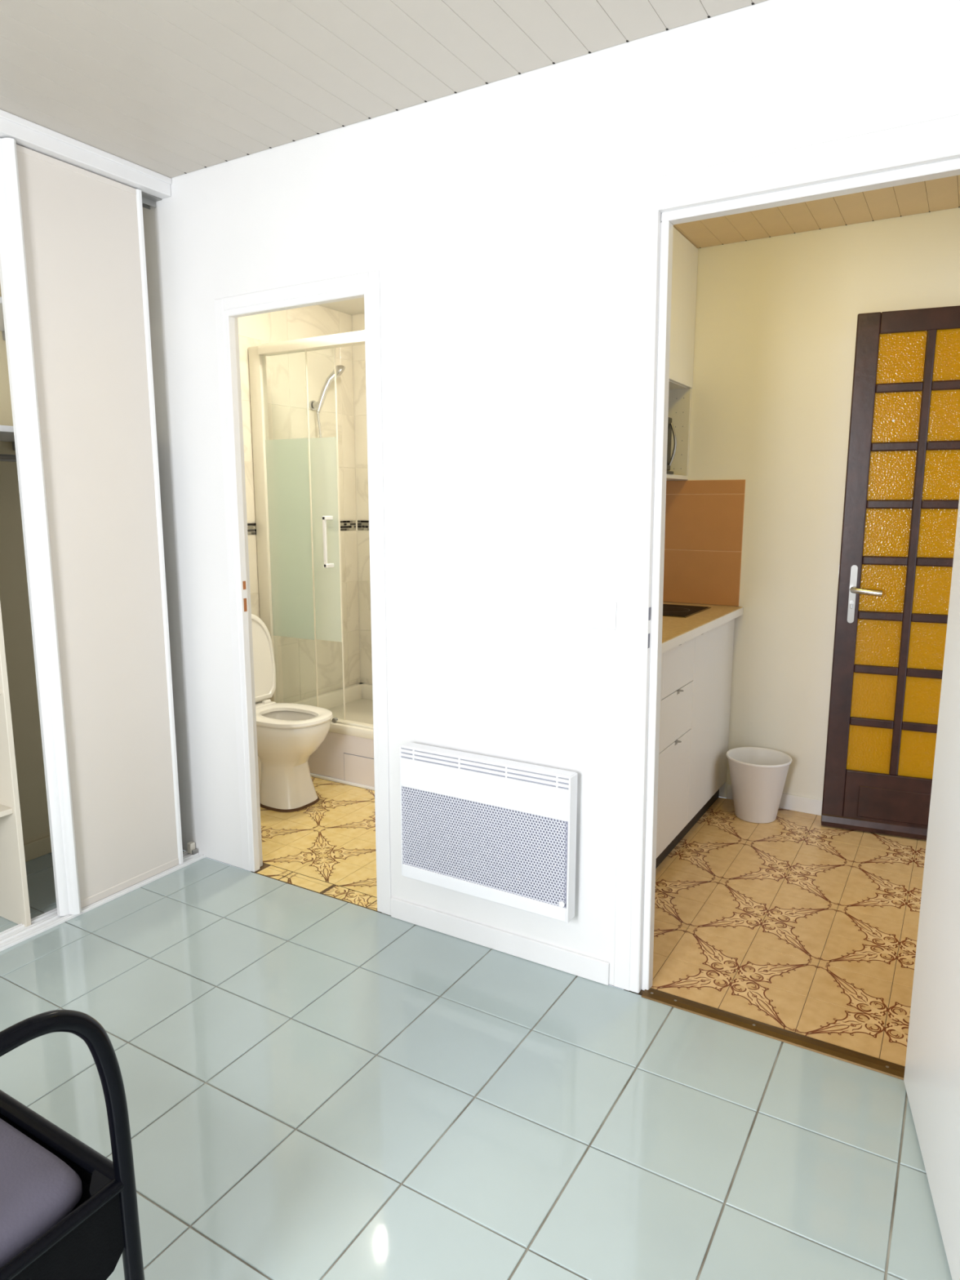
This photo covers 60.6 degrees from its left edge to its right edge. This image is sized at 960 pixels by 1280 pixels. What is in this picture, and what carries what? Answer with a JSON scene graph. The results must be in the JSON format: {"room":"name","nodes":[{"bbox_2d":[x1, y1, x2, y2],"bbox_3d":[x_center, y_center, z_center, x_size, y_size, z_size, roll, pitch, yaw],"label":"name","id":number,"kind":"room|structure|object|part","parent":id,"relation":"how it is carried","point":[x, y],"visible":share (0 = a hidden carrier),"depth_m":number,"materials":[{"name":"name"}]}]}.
{"room":"studio apartment","nodes":[
{"label":"studio apartment","id":0,"kind":"room"},
{"bbox_2d":[0,283,49,844],"bbox_3d":[-2.540,-0.255,1.946,0.055,2.700,3.500,6,11,30],"label":"wall","id":1,"kind":"structure","parent":0,"point":[14,593],"depth_m":3.20,"materials":[{"name":"white paint"}]},
{"bbox_2d":[0,296,5,340],"bbox_3d":[-1.842,-1.049,2.510,0.432,0.052,1.595,6,11,30],"label":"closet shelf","id":2,"kind":"object","parent":1,"relation":"attached to","point":[2,320],"visible":0.13,"depth_m":2.88,"materials":[{"name":"white wood"}]},
{"bbox_2d":[0,425,15,450],"bbox_3d":[-1.843,-0.655,2.576,0.432,0.052,1.595,6,11,30],"label":"closet shelf","id":3,"kind":"object","parent":1,"relation":"attached to","point":[6,433],"visible":0.14,"depth_m":2.78,"materials":[{"name":"white wood"}]},
{"bbox_2d":[23,835,51,862],"bbox_3d":[-2.513,1.044,2.139,0.011,0.071,3.488,6,11,30],"label":"baseboard","id":4,"kind":"structure","parent":1,"relation":"attached to","point":[40,847],"depth_m":3.33,"materials":[{"name":"beige wood"}]},
{"bbox_2d":[237,304,360,702],"bbox_3d":[-1.227,-0.590,4.264,0.073,2.600,1.752,6,11,30],"label":"wall","id":5,"kind":"structure","parent":0,"point":[286,374],"depth_m":4.61,"materials":[{"name":"white tile"}]},
{"bbox_2d":[309,364,345,437],"bbox_3d":[-0.846,-0.865,4.658,0.213,1.344,0.088,-5,11,-28],"label":"shower","id":6,"kind":"object","parent":5,"relation":"attached to","point":[313,405],"visible":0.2,"depth_m":4.55,"materials":[{"name":"silver metal"}]},
{"bbox_3d":[-0.851,-1.379,4.567,0.143,0.235,0.044,-6,11,-31],"label":"handle","id":7,"kind":"part","parent":6,"relation":"part of","materials":[{"name":"silver metal"}]},
{"bbox_2d":[317,297,364,315],"bbox_3d":[-0.493,-1.726,3.631,1.640,0.050,1.752,6,11,30],"label":"ceiling","id":8,"kind":"structure","parent":0,"point":[354,306],"depth_m":4.58,"materials":[{"name":"beige paint"}]},
{"bbox_2d":[351,313,372,684],"bbox_3d":[-0.058,-0.649,4.622,1.710,2.600,0.073,6,11,30],"label":"wall","id":9,"kind":"structure","parent":0,"point":[357,320],"depth_m":4.94,"materials":[{"name":"white tile"}]},
{"bbox_2d":[0,0,766,177],"bbox_3d":[-1.038,-1.318,0.861,3.550,0.051,3.500,6,11,30],"label":"ceiling","id":10,"kind":"structure","parent":0,"point":[170,88],"depth_m":2.10,"materials":[{"name":"plastic"}]},
{"bbox_2d":[0,776,951,1279],"bbox_3d":[-0.593,1.115,2.066,3.530,0.041,5.310,6,11,30],"label":"floor","id":11,"kind":"structure","parent":0,"point":[317,1086],"depth_m":2.08,"materials":[{"name":"tile"}]},
{"bbox_2d":[0,601,31,927],"bbox_3d":[-1.889,0.181,2.548,0.518,1.641,0.564,6,11,30],"label":"shelf unit","id":12,"kind":"object","parent":11,"relation":"on","point":[14,892],"visible":1,"depth_m":2.73,"materials":[{"name":"wood"}]},
{"bbox_3d":[-1.895,0.580,2.618,0.505,0.018,0.528,6,11,30],"label":"shelf","id":13,"kind":"part","parent":12,"relation":"part of","materials":[{"name":"white wood"}]},
{"bbox_2d":[0,1009,144,1279],"bbox_3d":[-0.928,0.810,1.059,0.572,0.890,0.728,6,11,30],"label":"armchair","id":14,"kind":"object","parent":11,"relation":"on","point":[68,1211],"visible":1,"depth_m":1.18,"materials":[{"name":"black metal"}]},
{"bbox_2d":[0,1118,82,1267],"bbox_3d":[-0.906,0.818,1.109,0.480,0.055,0.528,6,11,30],"label":"cushion","id":15,"kind":"object","parent":14,"relation":"on","point":[41,1171],"depth_m":1.19,"materials":[{"name":"fabric"}]},
{"bbox_3d":[-0.757,0.772,1.343,0.540,0.026,0.027,6,11,30],"label":"rail","id":16,"kind":"part","parent":14,"relation":"part of","materials":[{"name":"black metal"}]},
{"bbox_3d":[-0.667,0.834,0.972,0.021,0.020,0.560,6,11,30],"label":"rail","id":17,"kind":"part","parent":14,"relation":"part of","materials":[{"name":"black metal"}]},
{"bbox_3d":[-0.668,0.902,0.982,0.006,0.133,0.556,6,11,30],"label":"panel","id":18,"kind":"part","parent":14,"relation":"part of","materials":[{"name":"black fabric"}]},
{"bbox_2d":[0,850,205,951],"bbox_3d":[-1.975,1.098,2.006,0.103,0.010,3.198,6,11,30],"label":"floor track","id":19,"kind":"object","parent":11,"relation":"on","point":[17,934],"visible":0.67,"depth_m":2.83,"materials":[{"name":"white plastic"}]},
{"bbox_2d":[0,137,183,915],"bbox_3d":[-1.308,-0.303,2.842,0.061,2.477,0.510,6,11,30],"label":"sliding door","id":20,"kind":"structure","parent":19,"relation":"on","point":[73,274],"depth_m":2.80,"materials":[{"name":"white plastic"}]},
{"bbox_3d":[-1.303,-1.518,2.662,0.019,0.020,0.424,6,11,30],"label":"rail","id":21,"kind":"part","parent":20,"relation":"part of","materials":[{"name":"white metal"}]},
{"bbox_3d":[-1.304,0.901,3.065,0.019,0.028,0.424,6,11,30],"label":"rail","id":22,"kind":"part","parent":20,"relation":"part of","materials":[{"name":"white metal"}]},
{"bbox_2d":[186,841,197,854],"bbox_3d":[-1.172,0.847,3.347,0.036,0.044,0.024,6,11,30],"label":"guide","id":23,"kind":"object","parent":19,"relation":"on","point":[191,845],"visible":1,"depth_m":3.34,"materials":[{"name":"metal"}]},
{"bbox_2d":[251,613,333,812],"bbox_3d":[-1.034,0.326,3.953,0.718,0.894,0.390,6,11,30],"label":"toilet","id":24,"kind":"object","parent":11,"relation":"on","point":[288,734],"visible":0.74,"depth_m":3.86,"materials":[{"name":"ceramic"}]},
{"bbox_3d":[-1.128,0.089,3.971,0.060,0.433,0.356,6,11,30],"label":"lid","id":25,"kind":"part","parent":24,"relation":"part of","materials":[{"name":"plastic"}]},
{"bbox_3d":[-0.919,0.570,3.925,0.436,0.404,0.338,6,11,30],"label":"bowl","id":26,"kind":"part","parent":24,"relation":"part of","materials":[{"name":"ceramic"}]},
{"bbox_3d":[-0.932,0.351,3.896,0.481,0.029,0.354,6,11,30],"label":"seat","id":27,"kind":"part","parent":24,"relation":"part of","materials":[{"name":"plastic"}]},
{"bbox_2d":[292,682,374,790],"bbox_3d":[-0.365,0.537,4.463,1.397,0.312,0.843,6,11,30],"label":"shower tray","id":28,"kind":"object","parent":11,"relation":"on","point":[345,756],"visible":0.24,"depth_m":4.23,"materials":[{"name":"white ceramic"}]},
{"bbox_2d":[248,329,373,728],"bbox_3d":[-0.563,-0.495,3.953,1.397,1.892,0.073,6,11,30],"label":"screen","id":29,"kind":"object","parent":28,"relation":"on","point":[296,484],"visible":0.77,"depth_m":4.16,"materials":[{"name":"clear glass"}]},
{"bbox_3d":[-0.525,-1.399,3.785,1.315,0.054,0.064,6,11,30],"label":"head rail","id":30,"kind":"part","parent":29,"relation":"part of","materials":[{"name":"white metal"}]},
{"bbox_3d":[-0.749,-0.484,4.056,0.027,0.254,0.054,6,11,30],"label":"handle","id":31,"kind":"part","parent":29,"relation":"part of","materials":[{"name":"white plastic"}]},
{"bbox_3d":[-0.524,0.434,4.094,1.315,0.012,0.040,6,11,30],"label":"floor rail","id":32,"kind":"part","parent":29,"relation":"part of","materials":[{"name":"white metal"}]},
{"bbox_3d":[-0.568,0.610,4.130,1.397,0.246,0.020,6,11,30],"label":"panel","id":33,"kind":"part","parent":28,"relation":"part of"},
{"bbox_2d":[657,653,662,776],"bbox_3d":[0.261,0.493,2.928,0.611,0.902,0.618,6,11,30],"label":"base cabinet","id":34,"kind":"object","parent":11,"relation":"on","point":[661,653],"visible":0.02,"depth_m":2.99,"materials":[{"name":"wood"}]},
{"bbox_2d":[662,601,743,653],"bbox_3d":[0.529,-0.044,3.284,0.630,0.038,1.671,6,11,30],"label":"countertop","id":35,"kind":"structure","parent":34,"relation":"on","point":[676,631],"depth_m":3.35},
{"bbox_2d":[662,604,711,617],"bbox_3d":[0.779,-0.142,3.737,0.437,0.005,0.387,6,11,30],"label":"cooktop","id":36,"kind":"object","parent":35,"relation":"in","point":[668,610],"visible":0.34,"depth_m":3.67,"materials":[{"name":"black glass"}]},
{"bbox_2d":[655,637,694,868],"bbox_3d":[0.522,0.421,3.360,0.611,0.902,0.398,6,11,30],"label":"drawer unit","id":37,"kind":"object","parent":11,"relation":"on","point":[677,670],"visible":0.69,"depth_m":3.20,"materials":[{"name":"wood"}]},
{"bbox_3d":[0.758,0.598,3.246,0.019,0.414,0.397,6,11,30],"label":"drawer","id":38,"kind":"part","parent":37,"relation":"part of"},
{"bbox_3d":[0.758,0.292,3.195,0.019,0.200,0.397,6,11,30],"label":"drawer","id":39,"kind":"part","parent":37,"relation":"part of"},
{"bbox_3d":[0.758,0.098,3.163,0.019,0.189,0.397,6,11,30],"label":"drawer","id":40,"kind":"part","parent":37,"relation":"part of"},
{"bbox_2d":[678,618,734,842],"bbox_3d":[0.788,0.348,3.801,0.611,0.902,0.640,6,11,30],"label":"base cabinet","id":41,"kind":"object","parent":11,"relation":"on","point":[713,648],"visible":0.36,"depth_m":3.62,"materials":[{"name":"wood"}]},
{"bbox_2d":[726,746,791,823],"bbox_3d":[1.266,0.667,3.753,0.284,0.287,0.284,6,11,30],"label":"waste bin","id":42,"kind":"object","parent":11,"relation":"on","point":[758,775],"visible":1,"depth_m":3.68,"materials":[{"name":"plastic"}]},
{"bbox_2d":[641,987,905,1079],"bbox_3d":[0.787,1.062,2.238,0.706,0.008,0.055,6,11,30],"label":"threshold","id":43,"kind":"object","parent":11,"relation":"on","point":[848,1055],"visible":0.98,"depth_m":2.22,"materials":[{"name":"brown metal"}]},
{"bbox_2d":[141,0,959,986],"bbox_3d":[-0.132,-0.358,2.573,3.560,2.700,0.058,6,11,30],"label":"wall","id":44,"kind":"structure","parent":0,"point":[492,218],"depth_m":2.40,"materials":[{"name":"white paint"}]},
{"bbox_2d":[0,453,16,462],"bbox_3d":[-1.559,-0.647,2.949,0.040,0.040,0.682,6,11,30],"label":"hanging rail","id":45,"kind":"object","parent":44,"relation":"attached to","point":[11,458],"visible":0.02,"depth_m":2.83,"materials":[{"name":"metal"}]},
{"bbox_2d":[0,109,171,199],"bbox_3d":[-1.933,-1.381,1.568,0.057,0.060,3.199,6,11,30],"label":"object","id":46,"kind":"structure","parent":44,"relation":"attached to","point":[29,135],"depth_m":2.62,"materials":[{"name":"paint"}]},
{"bbox_2d":[141,191,161,209],"bbox_3d":[-1.988,-1.345,1.607,0.069,0.024,3.198,6,11,30],"label":"track","id":47,"kind":"object","parent":44,"relation":"attached to","point":[148,200],"visible":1,"depth_m":2.93,"materials":[{"name":"grey metal"}]},
{"bbox_2d":[214,270,391,915],"bbox_3d":[-0.605,-0.121,2.897,0.725,2.123,0.066,6,11,30],"label":"door frame","id":48,"kind":"structure","parent":44,"relation":"attached to","point":[366,285],"depth_m":2.86,"materials":[{"name":"paint"}]},
{"bbox_3d":[-0.913,-0.145,3.044,0.043,2.122,0.005,6,11,30],"label":"architrave","id":49,"kind":"part","parent":48,"relation":"part of","materials":[{"name":"paint"}]},
{"bbox_3d":[-0.620,-1.142,2.700,0.640,0.043,0.005,6,11,30],"label":"head architrave","id":50,"kind":"part","parent":48,"relation":"part of","materials":[{"name":"paint"}]},
{"bbox_3d":[-0.327,-0.087,2.699,0.043,2.122,0.005,6,11,30],"label":"architrave","id":51,"kind":"part","parent":48,"relation":"part of","materials":[{"name":"paint"}]},
{"bbox_2d":[399,742,577,923],"bbox_3d":[0.019,0.579,2.555,0.604,0.447,0.087,6,11,30],"label":"wall heater","id":52,"kind":"object","parent":44,"relation":"attached to","point":[495,829],"visible":1,"depth_m":2.50,"materials":[{"name":"metal"}]},
{"bbox_2d":[400,786,566,908],"bbox_3d":[-0.002,0.630,2.532,0.588,0.274,0.002,6,11,30],"label":"grille","id":53,"kind":"object","parent":52,"relation":"attached to","point":[515,853],"depth_m":2.52,"materials":[{"name":"white metal"}]},
{"bbox_2d":[400,747,568,792],"bbox_3d":[0.004,0.390,2.498,0.595,0.042,0.022,6,11,30],"label":"vent","id":54,"kind":"object","parent":52,"relation":"attached to","point":[535,779],"depth_m":2.48,"materials":[{"name":"metal"}]},
{"bbox_2d":[391,897,609,985],"bbox_3d":[0.038,0.961,2.649,0.805,0.071,0.011,6,11,30],"label":"baseboard","id":55,"kind":"structure","parent":44,"relation":"attached to","point":[575,963],"depth_m":2.62,"materials":[{"name":"paint"}]},
{"bbox_2d":[613,114,959,993],"bbox_3d":[0.789,-0.033,2.069,0.919,2.225,0.067,6,11,30],"label":"door frame","id":56,"kind":"structure","parent":44,"relation":"attached to","point":[926,150],"depth_m":2.15,"materials":[{"name":"paint"}]},
{"bbox_3d":[0.411,-0.065,2.257,0.074,2.224,0.005,6,11,30],"label":"architrave","id":57,"kind":"part","parent":56,"relation":"part of","materials":[{"name":"paint"}]},
{"bbox_3d":[0.758,-1.103,1.874,0.855,0.052,0.005,6,11,30],"label":"head architrave","id":58,"kind":"part","parent":56,"relation":"part of","materials":[{"name":"paint"}]},
{"bbox_2d":[903,493,959,1279],"bbox_3d":[0.949,0.101,1.512,0.156,2.120,0.747,3,10,19],"label":"door","id":59,"kind":"structure","parent":44,"relation":"in","point":[931,1078],"depth_m":1.74,"materials":[{"name":"paint"}]},
{"bbox_2d":[662,207,959,799],"bbox_3d":[1.478,-0.564,3.663,1.990,2.750,0.088,6,11,30],"label":"wall","id":60,"kind":"structure","parent":0,"point":[755,525],"depth_m":3.68,"materials":[{"name":"paint"}]},
{"bbox_2d":[726,783,822,815],"bbox_3d":[1.718,0.786,3.695,1.200,0.075,0.010,6,11,30],"label":"baseboard","id":61,"kind":"structure","parent":60,"relation":"attached to","point":[788,802],"depth_m":3.83,"materials":[{"name":"paint"}]},
{"bbox_2d":[821,305,959,839],"bbox_3d":[1.855,-0.220,3.328,0.744,2.165,0.110,4,10,23],"label":"door","id":62,"kind":"structure","parent":60,"relation":"in","point":[902,486],"depth_m":3.40,"materials":[{"name":"brown wood"}]},
{"bbox_3d":[1.573,-0.193,3.469,0.026,0.246,0.004,4,10,23],"label":"handle plate","id":63,"kind":"part","parent":62,"relation":"part of","materials":[{"name":"silver metal"}]},
{"bbox_3d":[1.605,-0.201,3.417,0.122,0.035,0.070,4,10,23],"label":"lever","id":64,"kind":"part","parent":62,"relation":"part of","materials":[{"name":"silver metal"}]},
{"bbox_3d":[1.684,0.473,3.554,0.178,0.207,0.004,4,10,23],"label":"pane","id":65,"kind":"part","parent":62,"relation":"part of","materials":[{"name":"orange glass"}]},
{"bbox_3d":[1.684,0.245,3.515,0.178,0.207,0.004,4,10,23],"label":"pane","id":66,"kind":"part","parent":62,"relation":"part of","materials":[{"name":"orange glass"}]},
{"bbox_3d":[1.684,0.016,3.477,0.178,0.207,0.004,4,10,23],"label":"pane","id":67,"kind":"part","parent":62,"relation":"part of","materials":[{"name":"orange glass"}]},
{"bbox_3d":[1.684,-0.212,3.439,0.178,0.207,0.004,4,10,23],"label":"pane","id":68,"kind":"part","parent":62,"relation":"part of","materials":[{"name":"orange glass"}]},
{"bbox_3d":[1.685,-0.441,3.401,0.178,0.207,0.004,4,10,23],"label":"pane","id":69,"kind":"part","parent":62,"relation":"part of","materials":[{"name":"orange glass"}]},
{"bbox_3d":[1.869,0.713,3.515,0.572,0.262,0.038,4,10,23],"label":"rail","id":70,"kind":"part","parent":62,"relation":"part of","materials":[{"name":"brown wood"}]},
{"bbox_3d":[1.685,-0.669,3.363,0.178,0.207,0.004,4,10,23],"label":"pane","id":71,"kind":"part","parent":62,"relation":"part of","materials":[{"name":"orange glass"}]},
{"bbox_3d":[1.861,0.718,3.497,0.460,0.140,0.006,4,10,23],"label":"panel","id":72,"kind":"part","parent":62,"relation":"part of","materials":[{"name":"brown wood"}]},
{"bbox_3d":[1.685,-0.897,3.325,0.178,0.207,0.004,4,10,23],"label":"pane","id":73,"kind":"part","parent":62,"relation":"part of","materials":[{"name":"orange glass"}]},
{"bbox_3d":[1.685,-1.125,3.287,0.178,0.207,0.004,4,10,23],"label":"pane","id":74,"kind":"part","parent":62,"relation":"part of","materials":[{"name":"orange glass"}]},
{"bbox_3d":[1.869,0.486,3.476,0.178,0.207,0.004,4,10,23],"label":"pane","id":75,"kind":"part","parent":62,"relation":"part of","materials":[{"name":"yellow glass"}]},
{"bbox_3d":[1.871,-1.252,3.188,0.572,0.083,0.038,4,10,23],"label":"rail","id":76,"kind":"part","parent":62,"relation":"part of","materials":[{"name":"brown wood"}]},
{"bbox_3d":[1.869,0.258,3.438,0.178,0.207,0.004,4,10,23],"label":"pane","id":77,"kind":"part","parent":62,"relation":"part of","materials":[{"name":"yellow glass"}]},
{"bbox_3d":[1.869,0.029,3.400,0.178,0.207,0.004,4,10,23],"label":"pane","id":78,"kind":"part","parent":62,"relation":"part of","materials":[{"name":"yellow glass"}]},
{"bbox_3d":[1.869,-0.199,3.361,0.178,0.207,0.004,4,10,23],"label":"pane","id":79,"kind":"part","parent":62,"relation":"part of","materials":[{"name":"yellow glass"}]},
{"bbox_3d":[1.869,-0.427,3.323,0.178,0.207,0.004,4,10,23],"label":"pane","id":80,"kind":"part","parent":62,"relation":"part of","materials":[{"name":"yellow glass"}]},
{"bbox_3d":[1.870,-0.656,3.285,0.178,0.207,0.004,4,10,23],"label":"pane","id":81,"kind":"part","parent":62,"relation":"part of","materials":[{"name":"yellow glass"}]},
{"bbox_3d":[1.870,-0.884,3.247,0.178,0.207,0.004,4,10,23],"label":"pane","id":82,"kind":"part","parent":62,"relation":"part of","materials":[{"name":"yellow glass"}]},
{"bbox_3d":[1.870,-1.112,3.209,0.178,0.207,0.004,4,10,23],"label":"pane","id":83,"kind":"part","parent":62,"relation":"part of","materials":[{"name":"yellow glass"}]},
{"bbox_2d":[672,174,959,248],"bbox_3d":[1.039,-1.626,2.699,1.830,0.051,1.712,6,11,30],"label":"ceiling","id":84,"kind":"structure","parent":0,"point":[941,193],"depth_m":3.26,"materials":[{"name":"beige wood"}]},
{"bbox_3d":[0.227,-0.517,3.375,0.060,2.750,1.712,6,11,30],"label":"wall","id":85,"kind":"structure","parent":0,"visible":0},
{"bbox_2d":[666,226,697,479],"bbox_3d":[0.684,-1.235,3.629,0.344,1.025,0.606,6,11,30],"label":"upper cabinet","id":86,"kind":"object","parent":85,"relation":"attached to","point":[685,254],"visible":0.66,"depth_m":3.68,"materials":[{"name":"beige wood"}]},
{"bbox_2d":[666,417,676,474],"bbox_3d":[0.655,-0.850,3.589,0.343,0.242,0.345,6,11,30],"label":"microwave","id":87,"kind":"object","parent":86,"relation":"on","point":[670,426],"visible":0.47,"depth_m":3.60,"materials":[{"name":"black plastic"}]},
{"bbox_3d":[0.758,-0.844,3.509,0.022,0.228,0.313,6,11,30],"label":"door","id":88,"kind":"part","parent":87,"relation":"part of","materials":[{"name":"black plastic"}]},
{"bbox_3d":[0.766,-0.726,3.543,0.030,0.012,0.345,6,11,30],"label":"trim","id":89,"kind":"part","parent":87,"relation":"part of","materials":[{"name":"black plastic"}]},
{"bbox_3d":[0.846,-0.859,3.604,0.032,0.184,0.011,6,11,30],"label":"handle","id":90,"kind":"part","parent":87,"relation":"part of","materials":[{"name":"metal"}]},
{"bbox_3d":[0.833,-0.976,3.929,0.340,0.416,0.018,6,11,30],"label":"panel","id":91,"kind":"part","parent":86,"relation":"part of","materials":[{"name":"beige wood"}]},
{"bbox_3d":[0.825,-1.427,3.512,0.017,0.606,0.603,6,11,30],"label":"door","id":92,"kind":"part","parent":86,"relation":"part of","materials":[{"name":"beige wood"}]}
]}

